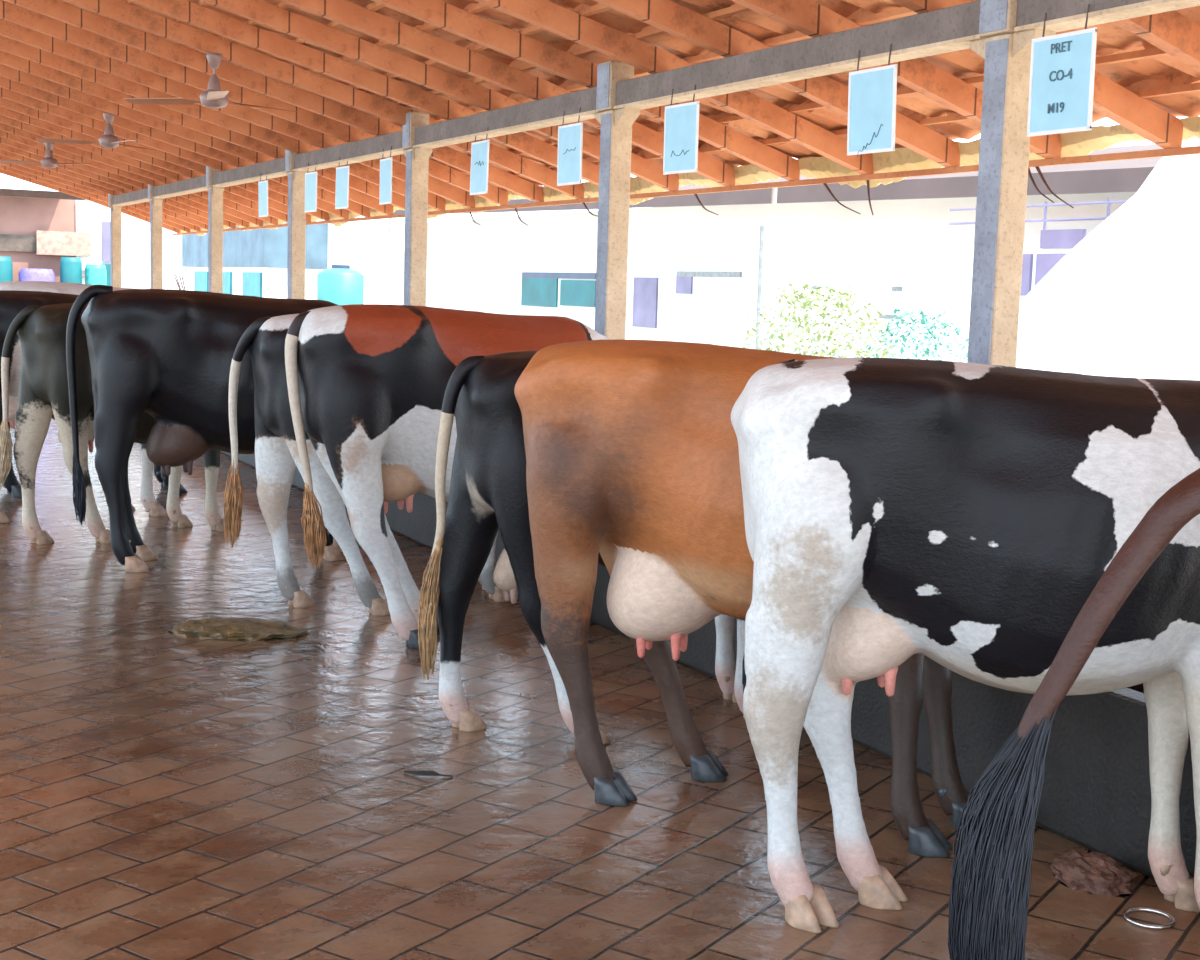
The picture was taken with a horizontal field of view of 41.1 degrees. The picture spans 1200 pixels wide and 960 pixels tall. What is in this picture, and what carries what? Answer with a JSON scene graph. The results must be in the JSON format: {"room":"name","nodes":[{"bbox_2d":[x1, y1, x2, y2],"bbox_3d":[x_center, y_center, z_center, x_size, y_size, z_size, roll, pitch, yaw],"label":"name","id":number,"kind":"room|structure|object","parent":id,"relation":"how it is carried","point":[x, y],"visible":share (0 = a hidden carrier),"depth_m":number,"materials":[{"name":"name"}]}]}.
{"room":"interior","nodes":[
{"label":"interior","id":0,"kind":"room"},
{"bbox_2d":[0,419,1199,959],"bbox_3d":[-6.115,-0.011,12.987,9.450,0.150,31.500,-2,8,-26],"label":"floor","id":1,"kind":"structure","parent":0,"point":[164,795],"depth_m":5.10,"materials":[{"name":"tile"}]},
{"bbox_2d":[0,290,167,522],"bbox_3d":[-3.199,-0.525,11.034,2.471,1.512,0.736,-2,8,-30],"label":"cow","id":2,"kind":"object","parent":1,"relation":"on","point":[12,302],"visible":0.12,"depth_m":10.48},
{"bbox_2d":[0,281,186,497],"bbox_3d":[-3.428,-0.700,12.192,2.590,1.571,0.764,-1,7,-25],"label":"cow","id":3,"kind":"object","parent":1,"relation":"on","point":[11,483],"visible":0.13,"depth_m":11.66},
{"bbox_2d":[0,303,223,544],"bbox_3d":[-2.699,-0.398,10.318,0.714,1.461,2.468,6,8,34],"label":"cow","id":4,"kind":"object","parent":1,"relation":"on","point":[41,331],"visible":0.45,"depth_m":9.54},
{"bbox_2d":[0,418,12,488],"bbox_3d":[-3.561,-0.159,9.512,0.104,0.455,0.134,7,9,39],"label":"switch","id":5,"kind":"object","parent":4,"relation":"attached to","point":[6,443],"depth_m":9.50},
{"bbox_2d":[108,194,121,287],"bbox_3d":[-7.413,-2.974,24.473,0.171,2.930,0.380,-2,8,-26],"label":"post","id":6,"kind":"object","parent":1,"relation":"on","point":[115,211],"visible":0.54,"depth_m":24.34,"materials":[{"name":"concrete"}]},
{"bbox_2d":[148,185,162,288],"bbox_3d":[-6.007,-2.590,21.624,0.170,2.930,0.380,-2,8,-26],"label":"post","id":7,"kind":"object","parent":1,"relation":"on","point":[156,241],"visible":0.48,"depth_m":21.50,"materials":[{"name":"concrete"}]},
{"bbox_2d":[112,188,149,205],"bbox_3d":[-6.664,-4.043,22.901,0.135,0.153,3.026,-2,8,-26],"label":"roof beam","id":8,"kind":"structure","parent":7,"relation":"attached to","point":[140,196],"depth_m":22.82,"materials":[{"name":"concrete"}]},
{"bbox_2d":[0,154,207,229],"bbox_3d":[-9.924,-5.037,22.831,8.720,2.562,0.076,-2,8,-26],"label":"rafter","id":9,"kind":"object","parent":8,"relation":"on","point":[2,157],"visible":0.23,"depth_m":24.03,"materials":[{"name":"brown wood"}]},
{"bbox_2d":[0,149,223,228],"bbox_3d":[-9.577,-4.942,22.128,8.720,2.562,0.076,-2,8,-26],"label":"rafter","id":10,"kind":"object","parent":8,"relation":"on","point":[2,152],"visible":0.31,"depth_m":23.28,"materials":[{"name":"brown wood"}]},
{"bbox_2d":[0,143,235,227],"bbox_3d":[-9.229,-4.848,21.425,8.720,2.562,0.076,-2,8,-26],"label":"rafter","id":11,"kind":"object","parent":8,"relation":"on","point":[171,202],"visible":0.46,"depth_m":22.60,"materials":[{"name":"brown wood"}]},
{"bbox_2d":[0,137,248,226],"bbox_3d":[-8.882,-4.753,20.722,8.720,2.562,0.076,-2,8,-26],"label":"rafter","id":12,"kind":"object","parent":8,"relation":"on","point":[5,141],"visible":0.46,"depth_m":21.85,"materials":[{"name":"brown wood"}]},
{"bbox_2d":[66,285,345,572],"bbox_3d":[-1.810,-0.331,9.483,2.585,1.579,0.765,-3,8,-32],"label":"cow","id":13,"kind":"object","parent":1,"relation":"on","point":[166,355],"visible":0.57,"depth_m":8.88},
{"bbox_2d":[72,448,86,524],"bbox_3d":[-2.915,0.030,8.957,0.078,0.455,0.078,-2,8,-26],"label":"switch","id":14,"kind":"object","parent":13,"relation":"attached to","point":[79,487],"depth_m":8.94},
{"bbox_2d":[206,166,223,292],"bbox_3d":[-4.451,-2.166,18.473,0.170,2.930,0.380,-2,8,-26],"label":"post","id":15,"kind":"object","parent":1,"relation":"on","point":[215,194],"visible":0.54,"depth_m":18.34,"materials":[{"name":"concrete"}]},
{"bbox_2d":[152,175,208,198],"bbox_3d":[-5.183,-3.639,19.901,0.135,0.153,3.366,-2,8,-26],"label":"roof beam","id":16,"kind":"structure","parent":15,"relation":"attached to","point":[197,184],"depth_m":19.80,"materials":[{"name":"concrete"}]},
{"bbox_2d":[0,130,262,225],"bbox_3d":[-8.535,-4.658,20.018,8.720,2.562,0.076,-2,8,-26],"label":"rafter","id":17,"kind":"object","parent":16,"relation":"on","point":[31,143],"visible":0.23,"depth_m":21.12,"materials":[{"name":"brown wood"}]},
{"bbox_2d":[0,123,277,224],"bbox_3d":[-8.188,-4.564,19.315,8.720,2.562,0.076,-2,8,-26],"label":"rafter","id":18,"kind":"object","parent":16,"relation":"on","point":[3,127],"visible":0.46,"depth_m":20.41,"materials":[{"name":"brown wood"}]},
{"bbox_2d":[0,115,287,222],"bbox_3d":[-7.840,-4.469,18.612,8.720,2.562,0.076,-2,8,-26],"label":"rafter","id":19,"kind":"object","parent":16,"relation":"on","point":[232,197],"visible":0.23,"depth_m":19.66,"materials":[{"name":"brown wood"}]},
{"bbox_2d":[0,106,310,221],"bbox_3d":[-7.493,-4.374,17.909,8.720,2.562,0.076,-2,8,-26],"label":"rafter","id":20,"kind":"object","parent":16,"relation":"on","point":[5,112],"visible":0.46,"depth_m":18.93,"materials":[{"name":"brown wood"}]},
{"bbox_2d":[0,97,328,220],"bbox_3d":[-7.146,-4.279,17.206,8.720,2.562,0.076,-2,8,-26],"label":"rafter","id":21,"kind":"object","parent":16,"relation":"on","point":[5,103],"visible":0.46,"depth_m":18.18,"materials":[{"name":"brown wood"}]},
{"bbox_2d":[160,617,308,640],"bbox_3d":[-1.706,0.679,7.473,0.697,0.056,0.396,2,7,2],"label":"pile","id":22,"kind":"object","parent":1,"relation":"on","point":[231,628],"visible":1,"depth_m":7.38,"materials":[{"name":"soil"}]},
{"bbox_2d":[285,149,306,298],"bbox_3d":[-2.938,-1.754,15.411,0.171,2.930,0.380,-2,8,-26],"label":"post","id":23,"kind":"object","parent":1,"relation":"on","point":[296,248],"visible":0.51,"depth_m":15.28,"materials":[{"name":"concrete"}]},
{"bbox_2d":[211,157,288,186],"bbox_3d":[-3.649,-3.221,16.794,0.135,0.153,3.266,-2,8,-26],"label":"roof beam","id":24,"kind":"structure","parent":23,"relation":"attached to","point":[275,168],"depth_m":16.68,"materials":[{"name":"concrete"}]},
{"bbox_2d":[0,87,348,218],"bbox_3d":[-6.799,-4.185,16.502,8.720,2.562,0.076,-2,8,-26],"label":"rafter","id":25,"kind":"object","parent":24,"relation":"on","point":[7,94],"visible":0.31,"depth_m":17.44,"materials":[{"name":"brown wood"}]},
{"bbox_2d":[0,76,369,216],"bbox_3d":[-6.452,-4.090,15.799,8.720,2.562,0.076,-2,8,-26],"label":"rafter","id":26,"kind":"object","parent":24,"relation":"on","point":[6,83],"visible":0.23,"depth_m":16.70,"materials":[{"name":"brown wood"}]},
{"bbox_3d":[-8.512,-4.547,10.294,0.120,0.155,29.300,-2,8,-26],"label":"trim","id":27,"kind":"structure","parent":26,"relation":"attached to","visible":0},
{"bbox_2d":[0,169,179,232],"bbox_3d":[-10.966,-5.321,24.941,8.720,2.562,0.076,-2,8,-26],"label":"rafter","id":28,"kind":"object","parent":27,"relation":"on","point":[2,171],"visible":0.54,"depth_m":26.20,"materials":[{"name":"brown wood"}]},
{"bbox_2d":[0,164,189,231],"bbox_3d":[-10.618,-5.226,24.238,8.720,2.562,0.076,-2,8,-26],"label":"rafter","id":29,"kind":"object","parent":27,"relation":"on","point":[3,167],"visible":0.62,"depth_m":25.47,"materials":[{"name":"brown wood"}]},
{"bbox_2d":[0,163,200,230],"bbox_3d":[-10.271,-5.132,23.535,8.720,2.562,0.076,-2,8,-26],"label":"rafter","id":30,"kind":"object","parent":27,"relation":"on","point":[21,168],"visible":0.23,"depth_m":24.73,"materials":[{"name":"brown wood"}]},
{"bbox_2d":[0,64,392,214],"bbox_3d":[-6.104,-3.995,15.096,8.720,2.562,0.076,-2,8,-26],"label":"rafter","id":31,"kind":"object","parent":24,"relation":"on","point":[25,78],"visible":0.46,"depth_m":15.97,"materials":[{"name":"brown wood"}]},
{"bbox_2d":[36,113,153,149],"bbox_3d":[-4.820,-3.485,16.025,1.250,0.335,1.083,4,7,21],"label":"ceiling fan","id":32,"kind":"object","parent":31,"relation":"hanging from","point":[108,140],"visible":1,"depth_m":15.84,"materials":[{"name":"metal"}]},
{"bbox_2d":[0,50,404,209],"bbox_3d":[-5.757,-3.901,14.393,8.720,2.562,0.076,-2,8,-26],"label":"rafter","id":33,"kind":"object","parent":24,"relation":"on","point":[7,59],"visible":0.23,"depth_m":15.25,"materials":[{"name":"brown wood"}]},
{"bbox_2d":[258,175,267,216],"bbox_3d":[-3.394,-2.879,16.135,0.017,0.446,0.332,-2,8,-27],"label":"name plate","id":34,"kind":"object","parent":24,"relation":"hanging from","point":[262,185],"visible":1,"depth_m":16.14,"materials":[{"name":"paint"}]},
{"bbox_2d":[223,314,510,615],"bbox_3d":[-0.701,-0.113,8.351,2.448,1.482,0.719,-2,8,-30],"label":"cow","id":35,"kind":"object","parent":1,"relation":"on","point":[277,457],"visible":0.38,"depth_m":7.88},
{"bbox_2d":[223,457,242,548],"bbox_3d":[-1.825,0.102,7.958,0.101,0.480,0.095,-2,8,-30],"label":"switch","id":36,"kind":"object","parent":35,"relation":"attached to","point":[233,498],"depth_m":7.93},
{"bbox_2d":[402,112,432,305],"bbox_3d":[-1.444,-1.346,12.384,0.170,2.930,0.380,-2,8,-26],"label":"post","id":37,"kind":"object","parent":1,"relation":"on","point":[417,159],"visible":0.59,"depth_m":12.25,"materials":[{"name":"concrete"}]},
{"bbox_2d":[62,0,583,198],"bbox_3d":[-4.021,-3.427,10.876,8.720,2.562,0.076,-2,8,-26],"label":"rafter","id":38,"kind":"object","parent":37,"relation":"on","point":[118,10],"visible":0.77,"depth_m":11.75,"materials":[{"name":"brown wood"}]},
{"bbox_2d":[124,53,297,111],"bbox_3d":[-2.679,-2.888,11.646,1.250,0.378,1.083,8,9,43],"label":"ceiling fan","id":39,"kind":"object","parent":38,"relation":"hanging from","point":[214,97],"visible":1,"depth_m":11.52,"materials":[{"name":"metal"}]},
{"bbox_2d":[293,131,406,171],"bbox_3d":[-2.146,-2.811,13.750,0.135,0.153,3.226,-2,8,-26],"label":"roof beam","id":40,"kind":"structure","parent":37,"relation":"attached to","point":[370,148],"depth_m":13.57,"materials":[{"name":"concrete"}]},
{"bbox_2d":[0,35,445,210],"bbox_3d":[-5.410,-3.806,13.689,8.720,2.562,0.076,-2,8,-26],"label":"rafter","id":41,"kind":"object","parent":40,"relation":"on","point":[8,45],"visible":0.69,"depth_m":14.55,"materials":[{"name":"brown wood"}]},
{"bbox_2d":[0,18,474,207],"bbox_3d":[-5.062,-3.711,12.986,8.720,2.562,0.076,-2,8,-26],"label":"rafter","id":42,"kind":"object","parent":40,"relation":"on","point":[16,32],"visible":0.77,"depth_m":13.74,"materials":[{"name":"brown wood"}]},
{"bbox_2d":[0,0,507,204],"bbox_3d":[-4.715,-3.617,12.283,8.720,2.562,0.076,-2,8,-26],"label":"rafter","id":43,"kind":"object","parent":40,"relation":"on","point":[10,12],"visible":0.77,"depth_m":13.01,"materials":[{"name":"brown wood"}]},
{"bbox_2d":[3,0,543,201],"bbox_3d":[-4.368,-3.522,11.579,8.720,2.562,0.076,-2,8,-26],"label":"rafter","id":44,"kind":"object","parent":40,"relation":"on","point":[55,9],"visible":0.85,"depth_m":12.42,"materials":[{"name":"brown wood"}]},
{"bbox_2d":[305,163,316,211],"bbox_3d":[-2.636,-2.674,14.616,0.018,0.446,0.332,-2,8,-28],"label":"name plate","id":45,"kind":"object","parent":40,"relation":"hanging from","point":[310,178],"visible":1,"depth_m":14.61,"materials":[{"name":"paint"}]},
{"bbox_2d":[335,157,348,208],"bbox_3d":[-2.212,-2.559,13.762,0.018,0.446,0.332,-1,7,-28],"label":"name plate","id":46,"kind":"object","parent":40,"relation":"hanging from","point":[342,173],"visible":1,"depth_m":13.75,"materials":[{"name":"paint"}]},
{"bbox_2d":[379,146,392,204],"bbox_3d":[-1.696,-2.418,12.710,0.018,0.446,0.332,-1,7,-24],"label":"name plate","id":47,"kind":"object","parent":40,"relation":"hanging from","point":[385,193],"visible":1,"depth_m":12.70,"materials":[{"name":"paint"}]},
{"bbox_2d":[285,304,611,648],"bbox_3d":[-0.291,-0.047,7.659,2.494,1.542,0.754,-1,7,-23],"label":"cow","id":48,"kind":"object","parent":1,"relation":"on","point":[367,383],"visible":0.61,"depth_m":7.06},
{"bbox_2d":[301,483,326,568],"bbox_3d":[-1.280,0.204,7.146,0.115,0.397,0.106,-2,8,-29],"label":"switch","id":49,"kind":"object","parent":48,"relation":"attached to","point":[312,522],"depth_m":7.11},
{"bbox_2d":[418,350,744,743],"bbox_3d":[0.436,0.209,6.233,2.339,1.416,0.694,-3,9,-37],"label":"cow","id":50,"kind":"object","parent":1,"relation":"on","point":[488,491],"visible":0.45,"depth_m":5.72},
{"bbox_2d":[418,536,443,679],"bbox_3d":[-0.618,0.462,5.773,0.079,0.538,0.087,-2,8,-28],"label":"switch","id":51,"kind":"object","parent":50,"relation":"attached to","point":[431,600],"depth_m":5.76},
{"bbox_2d":[594,61,639,339],"bbox_3d":[0.051,-0.938,9.357,0.171,2.930,0.380,-2,8,-26],"label":"post","id":52,"kind":"object","parent":1,"relation":"on","point":[616,124],"visible":0.59,"depth_m":9.23,"materials":[{"name":"concrete"}]},
{"bbox_2d":[413,87,600,147],"bbox_3d":[-0.651,-2.403,10.723,0.135,0.153,3.226,-2,8,-26],"label":"roof beam","id":53,"kind":"structure","parent":52,"relation":"attached to","point":[547,112],"depth_m":10.47,"materials":[{"name":"concrete"}]},
{"bbox_2d":[127,0,598,185],"bbox_3d":[-3.674,-3.333,10.173,8.720,2.562,0.076,-2,8,-26],"label":"rafter","id":54,"kind":"object","parent":53,"relation":"on","point":[186,11],"visible":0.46,"depth_m":11.11,"materials":[{"name":"brown wood"}]},
{"bbox_2d":[199,0,678,190],"bbox_3d":[-3.326,-3.238,9.470,8.720,2.562,0.076,-2,8,-26],"label":"rafter","id":55,"kind":"object","parent":53,"relation":"on","point":[259,11],"visible":0.85,"depth_m":10.49,"materials":[{"name":"brown wood"}]},
{"bbox_2d":[470,128,489,194],"bbox_3d":[-0.819,-2.179,10.940,0.020,0.446,0.332,0,7,-25],"label":"name plate","id":56,"kind":"object","parent":53,"relation":"hanging from","point":[479,170],"visible":1,"depth_m":10.94,"materials":[{"name":"paint"}]},
{"bbox_2d":[280,0,734,185],"bbox_3d":[-2.979,-3.143,8.767,8.720,2.562,0.076,-2,8,-26],"label":"rafter","id":57,"kind":"object","parent":53,"relation":"on","point":[346,13],"visible":0.85,"depth_m":9.86,"materials":[{"name":"brown wood"}]},
{"bbox_2d":[557,108,582,185],"bbox_3d":[-0.179,-2.003,9.629,0.017,0.446,0.332,-2,8,-26],"label":"name plate","id":58,"kind":"object","parent":53,"relation":"hanging from","point":[570,137],"visible":1,"depth_m":9.62,"materials":[{"name":"paint"}]},
{"bbox_2d":[371,0,799,180],"bbox_3d":[-2.632,-3.049,8.063,8.720,2.562,0.076,-2,8,-26],"label":"rafter","id":59,"kind":"object","parent":53,"relation":"on","point":[440,14],"visible":0.69,"depth_m":9.27,"materials":[{"name":"brown wood"}]},
{"bbox_2d":[220,451,1196,878],"bbox_3d":[-2.874,-0.403,14.366,0.660,0.500,27.800,-2,8,-26],"label":"wall","id":60,"kind":"structure","parent":1,"relation":"on","point":[1096,792],"depth_m":4.92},
{"bbox_2d":[514,340,967,857],"bbox_3d":[0.889,0.332,5.035,2.372,1.483,0.723,3,7,13],"label":"cow","id":61,"kind":"object","parent":1,"relation":"on","point":[632,451],"visible":0.53,"depth_m":4.97},
{"bbox_2d":[731,358,1199,932],"bbox_3d":[1.525,0.435,4.341,2.372,1.483,0.725,2,7,-2],"label":"cow","id":62,"kind":"object","parent":1,"relation":"on","point":[962,516],"visible":0.94,"depth_m":4.05},
{"bbox_2d":[967,0,1055,366],"bbox_3d":[1.545,-0.531,6.331,0.170,2.930,0.380,-2,8,-26],"label":"post","id":63,"kind":"object","parent":1,"relation":"on","point":[1004,141],"visible":0.56,"depth_m":6.22,"materials":[{"name":"concrete"}]},
{"bbox_2d":[614,0,984,109],"bbox_3d":[0.844,-1.996,7.697,0.135,0.153,3.226,-2,8,-26],"label":"roof beam","id":64,"kind":"structure","parent":63,"relation":"attached to","point":[949,29],"depth_m":7.32,"materials":[{"name":"concrete"}]},
{"bbox_2d":[475,0,873,174],"bbox_3d":[-2.284,-2.954,7.360,8.720,2.562,0.076,-2,8,-26],"label":"rafter","id":65,"kind":"object","parent":64,"relation":"on","point":[549,16],"visible":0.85,"depth_m":8.70,"materials":[{"name":"brown wood"}]},
{"bbox_2d":[663,85,699,174],"bbox_3d":[0.428,-1.837,8.401,0.018,0.446,0.332,-2,8,-29],"label":"name plate","id":66,"kind":"object","parent":64,"relation":"hanging from","point":[681,121],"visible":1,"depth_m":8.39,"materials":[{"name":"paint"}]},
{"bbox_2d":[593,0,959,166],"bbox_3d":[-1.937,-2.859,6.657,8.720,2.562,0.076,-2,8,-26],"label":"rafter","id":67,"kind":"object","parent":64,"relation":"on","point":[668,16],"visible":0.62,"depth_m":8.02,"materials":[{"name":"brown wood"}]},
{"bbox_2d":[847,44,896,156],"bbox_3d":[1.173,-1.628,6.887,0.020,0.458,0.332,-4,8,-27],"label":"hanging sign","id":68,"kind":"object","parent":64,"relation":"hanging from","point":[872,92],"visible":1,"depth_m":6.88,"materials":[{"name":"paint"}]},
{"bbox_2d":[731,0,1061,158],"bbox_3d":[-1.590,-2.764,5.954,8.720,2.562,0.076,-2,8,-26],"label":"rafter","id":69,"kind":"object","parent":64,"relation":"on","point":[810,18],"visible":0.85,"depth_m":7.55,"materials":[{"name":"brown wood"}]},
{"bbox_2d":[891,0,1182,148],"bbox_3d":[-1.243,-2.670,5.250,8.720,2.562,0.076,-2,8,-26],"label":"rafter","id":70,"kind":"object","parent":64,"relation":"on","point":[1111,100],"visible":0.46,"depth_m":7.13,"materials":[{"name":"brown wood"}]},
{"bbox_2d":[948,468,1199,959],"bbox_3d":[2.281,0.576,3.250,3.426,1.508,0.724,1,7,-9],"label":"cow","id":71,"kind":"object","parent":1,"relation":"on","point":[991,874],"visible":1,"depth_m":2.77},
{"bbox_2d":[948,707,1057,959],"bbox_3d":[0.693,0.701,2.819,0.141,0.665,0.174,7,9,39],"label":"switch","id":72,"kind":"object","parent":71,"relation":"attached to","point":[991,874],"depth_m":2.77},
{"bbox_2d":[1050,849,1137,896],"bbox_3d":[1.416,1.109,4.590,0.227,0.080,0.269,-2,8,-26],"label":"clump","id":73,"kind":"object","parent":1,"relation":"on","point":[1092,872],"visible":1,"depth_m":4.53,"materials":[{"name":"soil"}]},
{"bbox_2d":[1123,907,1175,928],"bbox_3d":[1.477,1.178,4.303,0.136,0.012,0.136,-2,8,-26],"label":"ring","id":74,"kind":"object","parent":1,"relation":"on","point":[1135,909],"visible":1,"depth_m":4.29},
{"bbox_3d":[3.040,-0.123,3.304,0.172,2.930,0.380,-2,8,-26],"label":"post","id":75,"kind":"object","parent":1,"relation":"on","visible":0},
{"bbox_2d":[1014,0,1199,31],"bbox_3d":[2.338,-1.588,4.670,0.135,0.153,3.226,-2,8,-26],"label":"roof beam","id":76,"kind":"structure","parent":75,"relation":"attached to","point":[1062,15],"depth_m":5.79,"materials":[{"name":"concrete"}]},
{"bbox_2d":[1027,4,1096,136],"bbox_3d":[1.689,-1.493,5.846,0.020,0.446,0.332,-2,8,-26],"label":"hanging sign","id":77,"kind":"object","parent":76,"relation":"hanging from","point":[1062,66],"visible":1,"depth_m":5.84,"materials":[{"name":"paint"}]},
{"bbox_2d":[1114,10,1199,71],"bbox_3d":[-0.895,-2.575,4.547,8.720,2.562,0.076,-2,8,-26],"label":"rafter","id":78,"kind":"object","parent":76,"relation":"on","point":[1171,32],"visible":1,"depth_m":6.16,"materials":[{"name":"brown wood"}]},
{"bbox_2d":[59,0,1199,192],"bbox_3d":[-4.856,-3.779,12.203,9.270,2.642,29.304,-2,8,-26],"label":"ceiling","id":79,"kind":"structure","parent":0,"point":[1112,38],"depth_m":8.67,"materials":[{"name":"wood"}]},
{"bbox_2d":[0,188,84,199],"bbox_3d":[-11.757,-4.619,25.015,7.130,0.120,0.120,-2,8,-26],"label":"tie beam","id":80,"kind":"structure","parent":79,"relation":"attached to","point":[3,192],"depth_m":26.20,"materials":[{"name":"concrete"}]},
{"bbox_2d":[0,142,89,168],"bbox_3d":[-6.779,-4.020,19.851,1.250,0.310,1.083,2,7,1],"label":"ceiling fan","id":81,"kind":"object","parent":79,"relation":"hanging from","point":[48,161],"visible":0.99,"depth_m":19.64,"materials":[{"name":"metal"}]},
{"bbox_2d":[238,2,384,68],"bbox_3d":[-3.122,-3.301,13.123,0.045,0.029,29.300,-2,8,-26],"label":"trim","id":82,"kind":"structure","parent":79,"relation":"attached to","point":[374,6],"depth_m":10.17,"materials":[{"name":"brown wood"}]},
{"bbox_2d":[280,3,490,83],"bbox_3d":[-2.828,-3.221,13.279,0.045,0.029,29.300,-2,8,-26],"label":"trim","id":83,"kind":"structure","parent":79,"relation":"attached to","point":[476,8],"depth_m":9.63,"materials":[{"name":"brown wood"}]},
{"bbox_2d":[321,4,611,98],"bbox_3d":[-2.535,-3.140,13.435,0.045,0.029,29.300,-2,8,-26],"label":"trim","id":84,"kind":"structure","parent":79,"relation":"attached to","point":[598,8],"depth_m":9.08,"materials":[{"name":"brown wood"}]},
{"bbox_2d":[335,4,749,120],"bbox_3d":[-2.241,-3.060,13.591,0.045,0.029,29.300,-2,8,-26],"label":"trim","id":85,"kind":"structure","parent":79,"relation":"attached to","point":[736,9],"depth_m":8.53,"materials":[{"name":"brown wood"}]},
{"bbox_2d":[345,0,973,141],"bbox_3d":[-1.948,-2.970,13.747,0.045,0.029,29.300,-2,8,-26],"label":"trim","id":86,"kind":"structure","parent":79,"relation":"attached to","point":[903,11],"depth_m":7.96,"materials":[{"name":"brown wood"}]},
{"bbox_2d":[441,48,1168,165],"bbox_3d":[-1.362,-2.774,14.063,0.045,0.029,29.300,-2,8,-26],"label":"trim","id":87,"kind":"structure","parent":79,"relation":"attached to","point":[1152,52],"depth_m":7.65,"materials":[{"name":"brown wood"}]},
{"bbox_2d":[445,83,1199,184],"bbox_3d":[-1.069,-2.675,14.221,0.045,0.029,29.300,-2,8,-26],"label":"trim","id":88,"kind":"structure","parent":79,"relation":"attached to","point":[1195,87],"depth_m":8.38,"materials":[{"name":"brown wood"}]},
{"label":"outside","id":89,"kind":"structure","parent":0,"visible":0},
{"bbox_2d":[364,298,400,304],"bbox_3d":[-8.568,-4.600,51.318,210.000,0.230,220.000,-2,8,-26],"label":"ground","id":90,"kind":"structure","parent":89,"point":[366,300],"depth_m":140.85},
{"bbox_2d":[0,256,12,282],"bbox_3d":[-12.397,-3.624,32.933,0.600,1.950,0.595,-2,8,-26],"label":"barrel","id":91,"kind":"object","parent":90,"relation":"on","point":[6,264],"visible":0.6,"depth_m":32.69,"materials":[{"name":"teal paint"}]},
{"bbox_2d":[19,268,54,281],"bbox_3d":[-11.709,-3.529,33.286,0.719,1.720,0.714,-2,8,-26],"label":"crate","id":92,"kind":"object","parent":90,"relation":"on","point":[25,274],"visible":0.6,"depth_m":32.91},
{"bbox_2d":[60,257,81,283],"bbox_3d":[-11.095,-3.675,33.569,0.440,1.980,0.436,-2,8,-26],"label":"barrel","id":93,"kind":"object","parent":90,"relation":"on","point":[70,267],"visible":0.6,"depth_m":33.30,"materials":[{"name":"teal paint"}]},
{"bbox_2d":[0,196,149,288],"bbox_3d":[-12.772,-4.409,33.541,7.000,3.300,1.000,-2,8,-26],"label":"building","id":94,"kind":"structure","parent":90,"relation":"on","point":[35,233],"depth_m":34.06,"materials":[{"name":"paint"}]},
{"bbox_2d":[85,264,106,284],"bbox_3d":[-10.648,-3.622,33.797,0.440,1.850,0.436,-2,8,-26],"label":"barrel","id":95,"kind":"object","parent":90,"relation":"on","point":[95,274],"visible":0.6,"depth_m":33.53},
{"bbox_2d":[182,222,327,299],"bbox_3d":[-9.091,-5.073,41.336,1.500,3.000,9.200,-2,8,-26],"label":"building","id":96,"kind":"structure","parent":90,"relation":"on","point":[255,260],"depth_m":37.64,"materials":[{"name":"paint"}]},
{"bbox_2d":[317,265,363,304],"bbox_3d":[-5.037,-3.186,31.010,0.893,1.950,0.893,-2,8,-26],"label":"tank","id":97,"kind":"object","parent":90,"relation":"on","point":[338,284],"visible":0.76,"depth_m":30.58,"materials":[{"name":"teal plastic"}]},
{"bbox_2d":[755,225,763,348],"bbox_3d":[2.234,-2.273,22.590,0.055,2.620,0.055,2,7,4],"label":"pole","id":98,"kind":"object","parent":90,"relation":"on","point":[761,241],"visible":0.62,"depth_m":22.51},
{"bbox_2d":[362,144,1163,357],"bbox_3d":[3.617,-4.002,29.331,4.500,4.500,38.000,-2,8,-26],"label":"building","id":99,"kind":"structure","parent":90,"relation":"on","point":[692,271],"depth_m":29.05,"materials":[{"name":"white paint"}]},
{"bbox_2d":[739,282,903,357],"bbox_3d":[2.296,-1.203,17.034,1.778,1.832,1.808,-2,8,-26],"label":"bush","id":100,"kind":"object","parent":90,"relation":"on","point":[807,297],"visible":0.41,"depth_m":16.88,"materials":[{"name":"green plant"}]},
{"bbox_2d":[860,308,968,361],"bbox_3d":[3.686,-1.189,18.366,1.438,1.574,1.457,-2,8,-26],"label":"bush","id":101,"kind":"object","parent":90,"relation":"on","point":[924,321],"visible":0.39,"depth_m":18.24,"materials":[{"name":"green plant"}]},
{"bbox_2d":[899,198,1127,362],"bbox_3d":[5.324,-1.951,19.554,0.540,2.850,4.800,-2,8,-26],"label":"building","id":102,"kind":"structure","parent":90,"relation":"on","point":[936,278],"depth_m":20.59,"materials":[{"name":"paint"}]},
{"bbox_2d":[1016,137,1199,379],"bbox_3d":[4.800,-1.324,12.431,5.456,3.300,5.436,-2,8,-26],"label":"heap","id":103,"kind":"object","parent":90,"relation":"on","point":[1124,301],"visible":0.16,"depth_m":11.67,"materials":[{"name":"white"}]},
{"bbox_3d":[3.683,-1.222,1.946,0.135,0.153,2.546,-2,8,-26],"label":"roof beam","id":104,"kind":"structure","parent":0,"visible":0},
{"bbox_3d":[1.535,-1.912,-0.376,8.720,2.562,0.076,-2,8,-26],"label":"rafter","id":105,"kind":"object","parent":104,"relation":"on","visible":0},
{"bbox_2d":[173,146,1199,235],"bbox_3d":[-0.863,-2.446,14.354,0.030,0.033,29.300,-2,8,-26],"label":"beam","id":106,"kind":"structure","parent":105,"relation":"attached to","point":[1192,150],"depth_m":9.81,"materials":[{"name":"brown wood"}]},
{"bbox_2d":[180,116,1199,235],"bbox_3d":[-0.804,-2.494,14.377,0.142,0.216,29.300,-2,8,-26],"label":"trim","id":107,"kind":"structure","parent":105,"relation":"attached to","point":[1080,143],"depth_m":9.62,"materials":[{"name":"wood"}]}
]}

